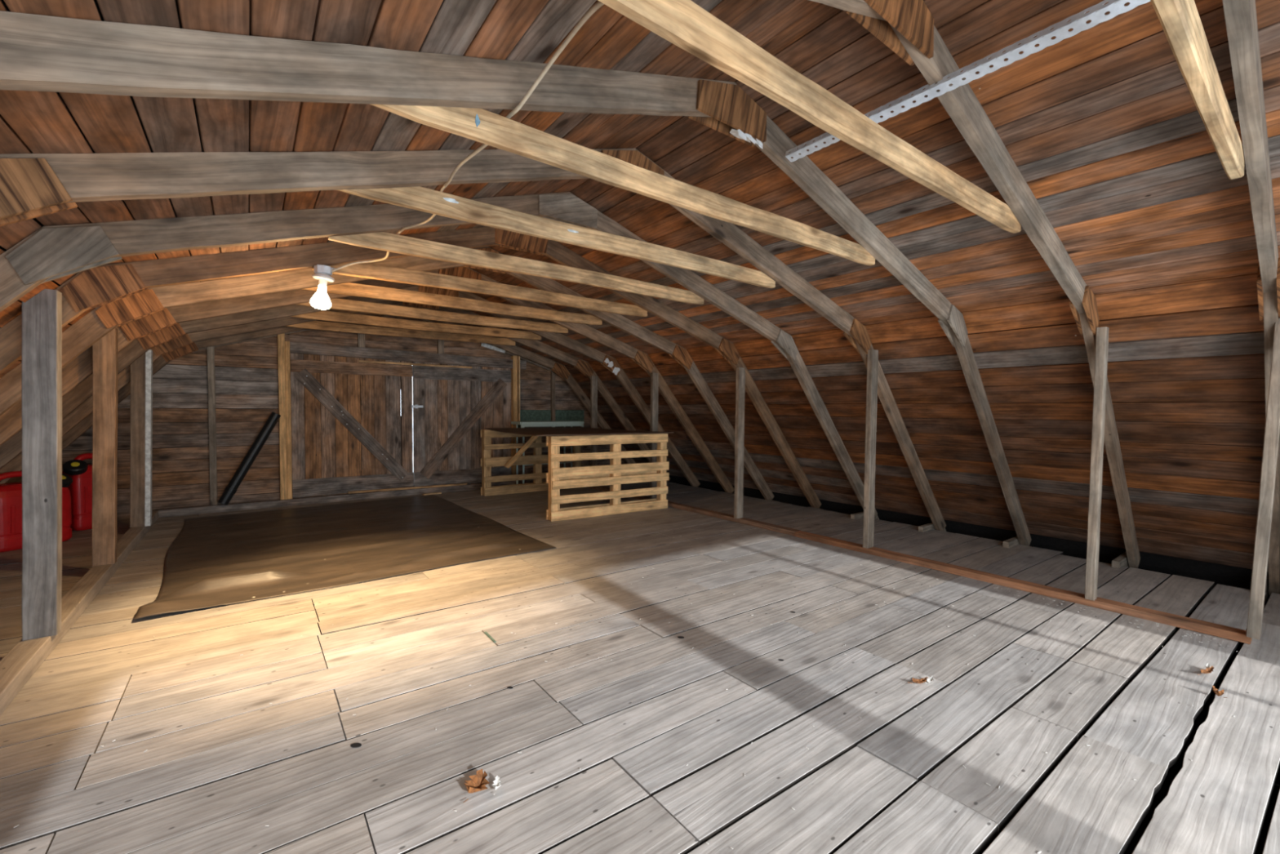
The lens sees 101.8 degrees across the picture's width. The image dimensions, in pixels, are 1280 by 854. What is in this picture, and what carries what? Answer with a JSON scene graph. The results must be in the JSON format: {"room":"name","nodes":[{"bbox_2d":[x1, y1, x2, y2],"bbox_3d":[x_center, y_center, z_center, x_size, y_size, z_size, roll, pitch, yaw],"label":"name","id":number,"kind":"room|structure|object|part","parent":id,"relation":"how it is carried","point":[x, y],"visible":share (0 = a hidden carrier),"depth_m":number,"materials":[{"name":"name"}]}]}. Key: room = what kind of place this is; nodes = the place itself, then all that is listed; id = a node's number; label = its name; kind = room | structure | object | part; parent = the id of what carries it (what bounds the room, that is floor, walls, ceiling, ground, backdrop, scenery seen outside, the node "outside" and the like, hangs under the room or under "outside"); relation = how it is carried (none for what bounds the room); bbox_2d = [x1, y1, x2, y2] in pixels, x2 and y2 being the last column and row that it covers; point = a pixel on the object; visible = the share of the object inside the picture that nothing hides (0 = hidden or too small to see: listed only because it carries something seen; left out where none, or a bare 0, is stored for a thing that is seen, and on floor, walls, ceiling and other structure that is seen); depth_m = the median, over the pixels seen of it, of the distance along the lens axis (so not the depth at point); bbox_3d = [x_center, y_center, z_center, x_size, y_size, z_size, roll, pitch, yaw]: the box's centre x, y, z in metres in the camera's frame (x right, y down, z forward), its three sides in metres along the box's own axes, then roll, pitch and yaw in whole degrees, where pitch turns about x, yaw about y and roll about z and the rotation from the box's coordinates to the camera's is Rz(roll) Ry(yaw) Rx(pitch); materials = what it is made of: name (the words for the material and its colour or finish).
{"room":"barn loft","nodes":[
{"label":"barn loft","id":0,"kind":"room"},
{"bbox_2d":[0,217,95,377],"bbox_3d":[-3.685,0.283,1.936,2.160,2.468,10.010,-1,2,-37],"label":"wall","id":1,"kind":"structure","parent":0,"point":[11,234],"depth_m":2.63,"materials":[{"name":"wood"}]},
{"bbox_2d":[62,315,626,519],"bbox_3d":[-3.598,-0.293,7.930,9.200,3.350,0.084,-1,2,-37],"label":"wall","id":2,"kind":"structure","parent":0,"point":[246,373],"depth_m":6.64,"materials":[{"name":"brown wood"}]},
{"bbox_2d":[206,346,217,505],"bbox_3d":[-5.359,-0.046,6.518,0.071,2.050,0.052,-1,2,-37],"label":"stud","id":3,"kind":"object","parent":2,"relation":"attached to","point":[211,350],"visible":0.92,"depth_m":6.50,"materials":[{"name":"grey wood"}]},
{"bbox_2d":[277,333,287,499],"bbox_3d":[-4.771,-0.142,6.941,0.076,2.280,0.091,-1,2,-37],"label":"trim","id":4,"kind":"structure","parent":2,"relation":"attached to","point":[281,337],"depth_m":6.91,"materials":[{"name":"brown wood"}]},
{"bbox_2d":[284,341,292,498],"bbox_3d":[-4.724,-0.073,6.990,0.056,2.140,0.076,-1,2,-37],"label":"trim","id":5,"kind":"structure","parent":2,"relation":"attached to","point":[287,371],"depth_m":6.96,"materials":[{"name":"brown wood"}]},
{"bbox_2d":[155,478,546,517],"bbox_3d":[-3.561,0.990,7.872,5.550,0.091,0.101,-1,2,-37],"label":"trim","id":6,"kind":"structure","parent":2,"relation":"attached to","point":[180,511],"depth_m":7.13,"materials":[{"name":"brown wood"}]},
{"bbox_2d":[217,412,280,505],"bbox_3d":[-4.996,0.389,6.669,0.122,1.164,0.673,2,3,43],"label":"pipe","id":7,"kind":"object","parent":6,"relation":"on","point":[230,490],"visible":1,"depth_m":6.63,"materials":[{"name":"black metal"}]},
{"bbox_2d":[347,483,466,493],"bbox_3d":[-3.466,0.925,7.885,1.680,0.040,0.030,-1,2,-36],"label":"batten","id":8,"kind":"object","parent":6,"relation":"on","point":[455,484],"visible":1,"depth_m":7.82,"materials":[{"name":"brown wood"}]},
{"bbox_2d":[289,353,413,497],"bbox_3d":[-4.101,-0.027,7.506,1.550,1.960,0.067,-1,2,-37],"label":"door","id":9,"kind":"structure","parent":2,"relation":"in","point":[352,428],"depth_m":7.45,"materials":[{"name":"brown wood"}]},
{"bbox_3d":[-4.088,-0.838,7.468,1.542,0.168,0.024,-1,2,-37],"label":"rail","id":10,"kind":"part","parent":9,"relation":"part of","materials":[{"name":"brown wood"}]},
{"bbox_3d":[-4.099,0.825,7.524,1.542,0.238,0.024,-1,2,-37],"label":"rail","id":11,"kind":"part","parent":9,"relation":"part of","materials":[{"name":"wood"}]},
{"bbox_2d":[357,324,364,347],"bbox_3d":[-4.010,-1.351,7.486,0.091,0.410,0.052,-1,2,-37],"label":"stud","id":12,"kind":"object","parent":2,"relation":"attached to","point":[361,337],"visible":0.46,"depth_m":7.46,"materials":[{"name":"wood"}]},
{"bbox_2d":[198,315,551,371],"bbox_3d":[-3.549,-1.404,7.837,5.201,0.927,0.045,-1,2,-37],"label":"rafter","id":13,"kind":"object","parent":2,"relation":"attached to","point":[425,320],"visible":0.2,"depth_m":7.09,"materials":[{"name":"brown wood"}]},
{"bbox_2d":[480,342,505,353],"bbox_3d":[-2.434,-1.314,8.641,0.418,0.148,0.020,-1,2,-37],"label":"batten","id":14,"kind":"object","parent":13,"relation":"attached to","point":[486,345],"visible":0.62,"depth_m":8.62,"materials":[{"name":"white paint"}]},
{"bbox_2d":[289,341,526,369],"bbox_3d":[-3.334,-1.069,7.984,3.392,0.200,0.051,-1,2,-37],"label":"trim","id":15,"kind":"structure","parent":2,"relation":"attached to","point":[295,347],"depth_m":7.74,"materials":[{"name":"brown wood"}]},
{"bbox_2d":[437,339,444,354],"bbox_3d":[-3.123,-1.368,8.154,0.092,0.450,0.051,-1,2,-37],"label":"stud","id":16,"kind":"object","parent":2,"relation":"attached to","point":[440,342],"visible":0.5,"depth_m":8.13,"materials":[{"name":"wood"}]},
{"bbox_2d":[411,361,511,486],"bbox_3d":[-2.849,-0.050,8.428,1.613,1.960,0.103,-1,2,-37],"label":"door","id":17,"kind":"structure","parent":2,"relation":"in","point":[451,406],"depth_m":8.35,"materials":[{"name":"brown wood"}]},
{"bbox_3d":[-2.862,-0.047,8.475,1.577,1.930,0.012,-1,2,-37],"label":"panel","id":18,"kind":"part","parent":17,"relation":"part of","materials":[{"name":"wood"}]},
{"bbox_2d":[358,360,471,368],"bbox_3d":[-3.390,-0.956,7.970,1.640,0.035,0.020,-1,2,-37],"label":"batten","id":19,"kind":"object","parent":17,"relation":"attached to","point":[359,361],"visible":1,"depth_m":7.91,"materials":[{"name":"brown wood"}]},
{"bbox_3d":[-2.833,-0.850,8.415,1.569,0.204,0.024,-1,2,-37],"label":"rail","id":20,"kind":"part","parent":17,"relation":"part of","materials":[{"name":"brown wood"}]},
{"bbox_3d":[-2.843,0.804,8.471,1.569,0.234,0.024,-1,2,-37],"label":"rail","id":21,"kind":"part","parent":17,"relation":"part of","materials":[{"name":"wood"}]},
{"bbox_2d":[511,355,517,475],"bbox_3d":[-2.153,-0.132,8.916,0.076,2.160,0.091,-1,2,-37],"label":"trim","id":22,"kind":"structure","parent":2,"relation":"attached to","point":[514,371],"depth_m":8.87,"materials":[{"name":"brown wood"}]},
{"bbox_2d":[517,355,519,421],"bbox_3d":[-2.064,-0.645,8.877,0.022,1.190,0.050,-1,2,-37],"label":"thin lath","id":23,"kind":"object","parent":2,"relation":"attached to","point":[518,357],"visible":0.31,"depth_m":8.87,"materials":[{"name":"brown wood"}]},
{"bbox_2d":[517,409,584,427],"bbox_3d":[-1.594,-0.119,9.388,1.350,0.370,0.012,-1,2,-37],"label":"board","id":24,"kind":"object","parent":2,"relation":"attached to","point":[525,415],"visible":0.5,"depth_m":9.36,"materials":[{"name":"green paint"}]},
{"bbox_2d":[551,370,555,426],"bbox_3d":[-1.566,-0.089,9.377,0.071,1.990,0.052,-1,2,-37],"label":"stud","id":25,"kind":"object","parent":2,"relation":"attached to","point":[553,374],"visible":0.38,"depth_m":9.34,"materials":[{"name":"wood"}]},
{"bbox_2d":[0,481,1279,853],"bbox_3d":[-0.735,1.326,4.173,10.400,0.302,10.864,-1,2,-37],"label":"floor","id":26,"kind":"structure","parent":0,"point":[219,766],"depth_m":2.34,"materials":[{"name":"wood"}]},
{"bbox_2d":[0,471,72,552],"bbox_3d":[-5.805,0.765,4.928,0.351,0.709,0.569,1,2,18],"label":"can","id":27,"kind":"object","parent":26,"relation":"on","point":[11,494],"visible":0.44,"depth_m":4.75,"materials":[{"name":"red plastic"}]},
{"bbox_3d":[-5.827,0.510,4.864,0.056,0.194,0.384,1,2,18],"label":"handle","id":28,"kind":"part","parent":27,"relation":"part of","materials":[{"name":"red plastic"}]},
{"bbox_2d":[62,453,92,530],"bbox_3d":[-6.005,0.689,5.641,0.324,0.810,0.414,1,2,18],"label":"can","id":29,"kind":"object","parent":26,"relation":"on","point":[81,473],"visible":0.52,"depth_m":5.50,"materials":[{"name":"red plastic"}]},
{"bbox_3d":[-6.005,0.394,5.665,0.064,0.220,0.282,1,2,18],"label":"handle","id":30,"kind":"part","parent":29,"relation":"part of","materials":[{"name":"red plastic"}]},
{"bbox_2d":[0,511,158,715],"bbox_3d":[-2.952,1.176,2.424,0.118,0.092,9.250,-1,2,-37],"label":"plate","id":31,"kind":"object","parent":26,"relation":"on","point":[22,661],"visible":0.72,"depth_m":3.00,"materials":[{"name":"brown wood"}]},
{"bbox_2d":[21,288,62,640],"bbox_3d":[-3.190,0.195,2.776,0.165,1.848,0.092,-1,2,-37],"label":"wall post","id":32,"kind":"object","parent":31,"relation":"on","point":[42,314],"visible":0.98,"depth_m":2.75,"materials":[{"name":"grey wood"}]},
{"bbox_2d":[92,328,117,565],"bbox_3d":[-4.168,0.148,4.053,0.165,1.843,0.092,-1,2,-37],"label":"wall post","id":33,"kind":"object","parent":31,"relation":"on","point":[104,351],"visible":0.95,"depth_m":4.02,"materials":[{"name":"brown wood"}]},
{"bbox_2d":[129,349,152,527],"bbox_3d":[-5.120,0.104,5.341,0.195,1.833,0.112,-1,2,-37],"label":"wall post","id":34,"kind":"object","parent":31,"relation":"on","point":[141,370],"visible":0.94,"depth_m":5.31,"materials":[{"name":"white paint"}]},
{"bbox_2d":[133,494,556,619],"bbox_3d":[-3.111,1.065,5.550,2.966,0.093,3.864,-1,2,-37],"label":"plastic sheet","id":35,"kind":"object","parent":26,"relation":"on","point":[213,561],"visible":1,"depth_m":4.86,"materials":[{"name":"brown plastic"}]},
{"bbox_2d":[422,492,441,495],"bbox_3d":[-3.184,1.023,7.970,0.271,0.022,0.050,-1,3,-41],"label":"wood offcut","id":36,"kind":"object","parent":26,"relation":"on","point":[433,493],"visible":0.96,"depth_m":7.95,"materials":[{"name":"brown wood"}]},
{"bbox_2d":[462,768,489,802],"bbox_3d":[-0.571,1.228,1.786,0.098,0.050,0.086,-1,2,-37],"label":"dry leaf","id":37,"kind":"object","parent":26,"relation":"on","point":[477,782],"visible":1,"depth_m":1.80,"materials":[{"name":"brown plant"}]},
{"bbox_2d":[484,631,496,642],"bbox_3d":[-0.866,1.212,3.003,0.014,0.005,0.160,-1,2,-36],"label":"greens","id":38,"kind":"object","parent":26,"relation":"on","point":[491,637],"visible":1,"depth_m":2.99,"materials":[{"name":"paint"}]},
{"bbox_2d":[492,775,501,794],"bbox_3d":[-0.494,1.239,1.796,0.032,0.029,0.063,0,2,-21],"label":"feather","id":39,"kind":"object","parent":26,"relation":"on","point":[496,784],"visible":1,"depth_m":1.81,"materials":[{"name":"white"}]},
{"bbox_2d":[480,429,582,496],"bbox_3d":[-1.703,0.529,8.361,1.686,1.002,0.142,-1,2,-35],"label":"wooden pallet","id":40,"kind":"object","parent":26,"relation":"on","point":[537,459],"visible":0.56,"depth_m":8.09,"materials":[{"name":"brown wood"}]},
{"bbox_2d":[504,435,538,467],"bbox_3d":[-1.769,0.359,7.771,0.681,0.564,0.073,2,2,34],"label":"plank","id":41,"kind":"object","parent":40,"relation":"attached to","point":[527,444],"visible":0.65,"depth_m":7.76,"materials":[{"name":"brown wood"}]},
{"bbox_2d":[511,421,583,484],"bbox_3d":[-1.571,0.457,8.949,1.200,1.108,0.375,-1,2,-37],"label":"folding table","id":42,"kind":"object","parent":26,"relation":"on","point":[523,424],"visible":0.63,"depth_m":8.73,"materials":[{"name":"plastic"}]},
{"bbox_3d":[-2.063,0.482,8.738,0.032,1.065,0.031,-1,2,-37],"label":"leg","id":43,"kind":"part","parent":42,"relation":"part of","materials":[{"name":"plastic"}]},
{"bbox_3d":[-1.913,0.490,8.539,0.032,1.065,0.031,-1,2,-37],"label":"leg","id":44,"kind":"part","parent":42,"relation":"part of","materials":[{"name":"plastic"}]},
{"bbox_3d":[-1.345,0.469,9.280,0.032,1.065,0.031,-1,2,-37],"label":"leg","id":45,"kind":"part","parent":42,"relation":"part of","materials":[{"name":"plastic"}]},
{"bbox_2d":[586,485,609,491],"bbox_3d":[-0.608,1.012,8.339,0.268,0.052,0.567,-1,2,-37],"label":"plate","id":46,"kind":"object","parent":26,"relation":"on","point":[597,487],"depth_m":8.47,"materials":[{"name":"brown wood"}]},
{"bbox_2d":[590,375,597,466],"bbox_3d":[-0.769,0.065,8.675,0.110,1.820,0.060,-1,2,-37],"label":"wall post","id":47,"kind":"object","parent":46,"relation":"on","point":[593,398],"visible":0.57,"depth_m":8.64,"materials":[{"name":"grey wood"}]},
{"bbox_2d":[649,372,658,498],"bbox_3d":[0.200,0.129,7.392,0.110,1.791,0.060,-1,2,-37],"label":"wall post","id":48,"kind":"object","parent":46,"relation":"on","point":[654,376],"visible":0.58,"depth_m":7.36,"materials":[{"name":"grey wood"}]},
{"bbox_2d":[546,433,669,521],"bbox_3d":[-0.364,0.598,6.583,1.691,1.002,0.142,-1,2,-32],"label":"wooden pallet","id":49,"kind":"object","parent":26,"relation":"on","point":[615,474],"visible":0.99,"depth_m":6.49,"materials":[{"name":"brown wood"}]},
{"bbox_2d":[485,426,673,435],"bbox_3d":[-1.055,0.058,7.340,1.940,0.030,2.500,-1,2,-37],"label":"plywood sheet","id":50,"kind":"object","parent":49,"relation":"on","point":[535,431],"visible":1,"depth_m":7.29,"materials":[{"name":"brown wood"}]},
{"bbox_2d":[13,528,1237,853],"bbox_3d":[0.202,1.219,2.992,5.168,0.003,4.068,-1,2,-37],"label":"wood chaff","id":51,"kind":"object","parent":26,"relation":"on","point":[1039,851],"visible":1,"depth_m":2.83,"materials":[{"name":"beige wood"}]},
{"bbox_2d":[667,501,800,536],"bbox_3d":[0.992,1.093,6.235,0.270,0.052,2.240,-1,2,-37],"label":"plate","id":52,"kind":"object","parent":26,"relation":"on","point":[777,528],"depth_m":6.13,"materials":[{"name":"brown wood"}]},
{"bbox_2d":[733,367,745,518],"bbox_3d":[1.169,0.190,6.108,0.111,1.766,0.060,-1,2,-37],"label":"wall post","id":53,"kind":"object","parent":52,"relation":"on","point":[740,371],"visible":1,"depth_m":6.08,"materials":[{"name":"grey wood"}]},
{"bbox_2d":[850,511,879,519],"bbox_3d":[2.854,1.139,6.551,0.640,0.150,0.050,-1,2,-37],"label":"joist","id":54,"kind":"object","parent":26,"relation":"on","point":[858,515],"visible":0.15,"depth_m":6.39,"materials":[{"name":"wood"}]},
{"bbox_2d":[909,676,928,683],"bbox_3d":[1.343,1.226,2.514,0.104,0.029,0.026,0,2,-14],"label":"dry leaf","id":55,"kind":"object","parent":26,"relation":"on","point":[922,680],"visible":1,"depth_m":2.52,"materials":[{"name":"brown plant"}]},
{"bbox_2d":[926,675,933,683],"bbox_3d":[1.402,1.226,2.520,0.058,0.029,0.026,-1,2,-37],"label":"feather","id":56,"kind":"object","parent":26,"relation":"on","point":[930,679],"visible":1,"depth_m":2.52,"materials":[{"name":"white"}]},
{"bbox_2d":[918,522,946,532],"bbox_3d":[3.338,1.163,5.909,0.640,0.150,0.050,-1,2,-37],"label":"joist","id":57,"kind":"object","parent":26,"relation":"on","point":[927,526],"visible":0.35,"depth_m":5.76,"materials":[{"name":"grey wood"}]},
{"bbox_2d":[1002,535,1019,547],"bbox_3d":[3.822,1.188,5.267,0.640,0.150,0.050,-1,2,-37],"label":"joist","id":58,"kind":"object","parent":26,"relation":"on","point":[1013,541],"visible":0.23,"depth_m":5.11,"materials":[{"name":"wood"}]},
{"bbox_2d":[795,530,1252,644],"bbox_3d":[2.594,1.170,4.239,0.103,0.052,3.100,-1,2,-37],"label":"plate","id":59,"kind":"object","parent":26,"relation":"on","point":[1184,622],"visible":0.99,"depth_m":3.71,"materials":[{"name":"brown wood"}]},
{"bbox_2d":[862,349,878,548],"bbox_3d":[2.138,0.207,4.823,0.110,1.830,0.060,-1,2,-37],"label":"wall post","id":60,"kind":"object","parent":59,"relation":"on","point":[873,354],"visible":1,"depth_m":4.80,"materials":[{"name":"grey wood"}]},
{"bbox_2d":[1084,326,1109,600],"bbox_3d":[3.083,0.254,3.512,0.090,1.836,0.065,-1,2,-37],"label":"wall post","id":61,"kind":"object","parent":59,"relation":"on","point":[1102,333],"visible":1,"depth_m":3.49,"materials":[{"name":"grey wood"}]},
{"bbox_2d":[1245,318,1279,639],"bbox_3d":[3.537,0.229,2.925,0.135,1.933,0.105,-1,2,-37],"label":"wall post","id":62,"kind":"object","parent":59,"relation":"on","point":[1272,431],"visible":0.94,"depth_m":2.91,"materials":[{"name":"wood"}]},
{"bbox_2d":[1111,551,1128,568],"bbox_3d":[4.307,1.212,4.625,0.640,0.150,0.050,-1,2,-37],"label":"joist","id":63,"kind":"object","parent":26,"relation":"on","point":[1122,560],"visible":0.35,"depth_m":4.48,"materials":[{"name":"wood"}]},
{"bbox_2d":[1200,666,1213,673],"bbox_3d":[2.853,1.232,2.623,0.143,0.029,0.032,-1,2,-25],"label":"dry leaf","id":64,"kind":"object","parent":26,"relation":"on","point":[1210,669],"visible":1,"depth_m":2.64,"materials":[{"name":"brown plant"}]},
{"bbox_2d":[1212,685,1227,697],"bbox_3d":[2.695,1.231,2.418,0.036,0.043,0.050,-1,2,-37],"label":"dry leaf","id":65,"kind":"object","parent":26,"relation":"on","point":[1216,691],"visible":1,"depth_m":2.42,"materials":[{"name":"brown plant"}]},
{"bbox_2d":[1263,574,1268,605],"bbox_3d":[4.781,1.236,3.997,0.640,0.150,0.050,-1,2,-37],"label":"joist","id":66,"kind":"object","parent":26,"relation":"on","point":[1267,578],"visible":0.12,"depth_m":3.96,"materials":[{"name":"wood"}]},
{"bbox_2d":[0,0,1279,364],"bbox_3d":[-0.733,-1.361,4.101,5.358,0.875,10.010,-1,2,-37],"label":"ceiling","id":67,"kind":"structure","parent":0,"point":[1103,124],"depth_m":2.34,"materials":[{"name":"wood"}]},
{"bbox_2d":[5,305,636,483],"bbox_3d":[-3.441,-0.379,7.719,8.821,2.967,0.082,-1,2,-37],"label":"roof truss","id":68,"kind":"object","parent":67,"relation":"attached to","point":[561,370],"visible":0.39,"depth_m":6.62,"materials":[{"name":"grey wood"}]},
{"bbox_2d":[0,300,670,484],"bbox_3d":[-2.957,-0.354,7.077,8.821,2.967,0.082,-1,2,-37],"label":"roof truss","id":69,"kind":"object","parent":67,"relation":"attached to","point":[84,410],"visible":0.51,"depth_m":6.02,"materials":[{"name":"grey wood"}]},
{"bbox_2d":[284,320,515,345],"bbox_3d":[-3.060,-1.260,7.023,2.908,0.112,0.040,-1,2,-37],"label":"tie","id":70,"kind":"object","parent":69,"relation":"attached to","point":[315,325],"visible":0.95,"depth_m":6.91,"materials":[{"name":"brown wood"}]},
{"bbox_2d":[0,285,700,487],"bbox_3d":[-2.472,-0.330,6.435,8.821,2.967,0.082,-1,2,-37],"label":"roof truss","id":71,"kind":"object","parent":67,"relation":"attached to","point":[11,448],"visible":0.56,"depth_m":5.31,"materials":[{"name":"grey wood"}]},
{"bbox_2d":[291,311,541,340],"bbox_3d":[-2.550,-1.236,6.401,2.903,0.112,0.040,-1,2,-37],"label":"tie","id":72,"kind":"object","parent":71,"relation":"attached to","point":[330,316],"visible":0.98,"depth_m":6.26,"materials":[{"name":"brown wood"}]},
{"bbox_2d":[604,358,620,374],"bbox_3d":[-0.422,-0.916,7.899,0.289,0.248,0.003,-1,2,-37],"label":"paper","id":73,"kind":"object","parent":71,"relation":"attached to","point":[615,370],"visible":1,"depth_m":7.90,"materials":[{"name":"white paper"}]},
{"bbox_2d":[0,266,734,493],"bbox_3d":[-1.988,-0.305,5.793,8.821,2.967,0.082,-1,2,-37],"label":"roof truss","id":74,"kind":"object","parent":67,"relation":"attached to","point":[80,368],"visible":0.59,"depth_m":4.68,"materials":[{"name":"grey wood"}]},
{"bbox_2d":[297,297,568,333],"bbox_3d":[-2.079,-1.215,5.749,2.891,0.112,0.040,-1,2,-37],"label":"tie","id":75,"kind":"object","parent":74,"relation":"attached to","point":[336,304],"visible":0.93,"depth_m":5.64,"materials":[{"name":"brown wood"}]},
{"bbox_2d":[0,246,774,500],"bbox_3d":[-1.503,-0.281,5.151,8.821,2.967,0.082,-1,2,-37],"label":"roof truss","id":76,"kind":"object","parent":67,"relation":"attached to","point":[100,322],"visible":0.77,"depth_m":4.00,"materials":[{"name":"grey wood"}]},
{"bbox_2d":[302,282,602,324],"bbox_3d":[-1.600,-1.191,5.102,2.891,0.112,0.040,-1,2,-37],"label":"tie","id":77,"kind":"object","parent":76,"relation":"attached to","point":[348,288],"visible":0.9,"depth_m":4.95,"materials":[{"name":"brown wood"}]},
{"bbox_2d":[0,226,821,508],"bbox_3d":[-1.019,-0.256,4.509,8.821,2.967,0.082,-1,2,-37],"label":"roof truss","id":78,"kind":"object","parent":67,"relation":"attached to","point":[97,286],"visible":0.88,"depth_m":3.49,"materials":[{"name":"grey wood"}]},
{"bbox_2d":[310,264,334,309],"bbox_3d":[-2.176,-0.957,3.575,0.160,0.295,0.141,-1,2,-37],"label":"ceiling lamp","id":79,"kind":"object","parent":78,"relation":"hanging from","point":[320,300],"visible":0.99,"depth_m":3.54,"materials":[{"name":"glass"}]},
{"bbox_3d":[-2.194,-0.891,3.574,0.125,0.162,0.125,-1,2,-37],"label":"bulb","id":80,"kind":"part","parent":79,"relation":"part of","materials":[{"name":"white glass"}]},
{"bbox_2d":[311,272,334,286],"bbox_3d":[-2.173,-1.007,3.572,0.134,0.092,0.135,-1,2,-37],"label":"socket","id":81,"kind":"object","parent":79,"relation":"attached to","point":[322,277],"depth_m":3.55,"materials":[{"name":"white ceramic"}]},
{"bbox_2d":[311,262,647,316],"bbox_3d":[-1.101,-1.159,4.472,2.918,0.112,0.040,-1,2,-37],"label":"tie","id":82,"kind":"object","parent":78,"relation":"attached to","point":[366,270],"visible":0.9,"depth_m":4.29,"materials":[{"name":"brown wood"}]},
{"bbox_2d":[0,191,877,519],"bbox_3d":[-0.535,-0.232,3.867,8.821,2.967,0.082,-1,2,-37],"label":"roof truss","id":83,"kind":"object","parent":67,"relation":"attached to","point":[50,253],"visible":0.89,"depth_m":2.77,"materials":[{"name":"wood"}]},
{"bbox_2d":[332,0,604,271],"bbox_3d":[-0.777,-1.118,2.276,0.281,0.201,3.788,-1,3,-42],"label":"cable","id":84,"kind":"object","parent":83,"relation":"attached to","point":[597,6],"visible":0.72,"depth_m":1.82,"materials":[{"name":"beige plastic"}]},
{"bbox_2d":[327,231,703,304],"bbox_3d":[-0.604,-1.138,3.839,2.930,0.112,0.040,-1,2,-37],"label":"tie","id":85,"kind":"object","parent":83,"relation":"attached to","point":[382,241],"visible":0.94,"depth_m":3.58,"materials":[{"name":"brown wood"}]},
{"bbox_2d":[0,148,946,531],"bbox_3d":[-0.050,-0.207,3.225,8.821,2.967,0.082,-1,2,-37],"label":"roof truss","id":86,"kind":"object","parent":67,"relation":"attached to","point":[33,185],"visible":0.82,"depth_m":2.17,"materials":[{"name":"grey wood"}]},
{"bbox_2d":[337,186,775,288],"bbox_3d":[-0.152,-1.113,3.172,2.995,0.112,0.042,-1,2,-37],"label":"tie","id":87,"kind":"object","parent":86,"relation":"attached to","point":[419,198],"visible":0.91,"depth_m":2.89,"materials":[{"name":"brown wood"}]},
{"bbox_2d":[0,10,1031,546],"bbox_3d":[0.434,-0.183,2.583,8.821,2.967,0.082,-1,2,-37],"label":"roof truss","id":88,"kind":"object","parent":67,"relation":"attached to","point":[38,52],"visible":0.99,"depth_m":1.62,"materials":[{"name":"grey wood"}]},
{"bbox_2d":[371,104,875,266],"bbox_3d":[0.342,-1.089,2.537,2.989,0.113,0.042,-1,2,-37],"label":"tie","id":89,"kind":"object","parent":88,"relation":"attached to","point":[479,125],"visible":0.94,"depth_m":2.17,"materials":[{"name":"brown wood"}]},
{"bbox_2d":[729,128,762,148],"bbox_3d":[0.519,-1.422,2.584,0.188,0.052,0.072,-1,2,-37],"label":"paper","id":90,"kind":"object","parent":88,"relation":"attached to","point":[739,134],"visible":1,"depth_m":2.56,"materials":[{"name":"white paper"}]},
{"bbox_2d":[808,0,1140,568],"bbox_3d":[0.918,-0.158,1.941,8.821,2.967,0.082,-1,2,-37],"label":"roof truss","id":91,"kind":"object","parent":67,"relation":"attached to","point":[907,27],"visible":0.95,"depth_m":2.45,"materials":[{"name":"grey wood"}]},
{"bbox_2d":[597,0,1021,233],"bbox_3d":[0.832,-1.065,1.900,3.001,0.113,0.040,-1,2,-37],"label":"tie","id":92,"kind":"object","parent":91,"relation":"attached to","point":[684,24],"visible":0.99,"depth_m":1.62,"materials":[{"name":"brown wood"}]},
{"bbox_2d":[785,0,1151,162],"bbox_3d":[1.415,-1.372,1.853,0.053,0.045,2.138,-1,2,-37],"label":"perforated steel angle","id":93,"kind":"object","parent":91,"relation":"attached to","point":[1077,22],"visible":0.81,"depth_m":1.95,"materials":[{"name":"silver metal"}]},
{"bbox_2d":[1222,0,1279,595],"bbox_3d":[1.392,-0.134,1.313,8.821,2.967,0.082,-1,2,-37],"label":"roof truss","id":94,"kind":"object","parent":67,"relation":"attached to","point":[1241,19],"visible":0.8,"depth_m":2.16,"materials":[{"name":"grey wood"}]},
{"bbox_2d":[1150,0,1244,179],"bbox_3d":[1.286,-1.039,1.257,2.912,0.113,0.040,-1,2,-37],"label":"tie","id":95,"kind":"object","parent":94,"relation":"attached to","point":[1180,22],"visible":0.99,"depth_m":1.49,"materials":[{"name":"brown wood"}]},
{"bbox_2d":[564,272,1270,605],"bbox_3d":[2.201,0.171,6.373,2.160,2.468,10.010,-1,2,-37],"label":"wall","id":96,"kind":"structure","parent":0,"point":[1186,375],"depth_m":4.42,"materials":[{"name":"wood"}]}
]}

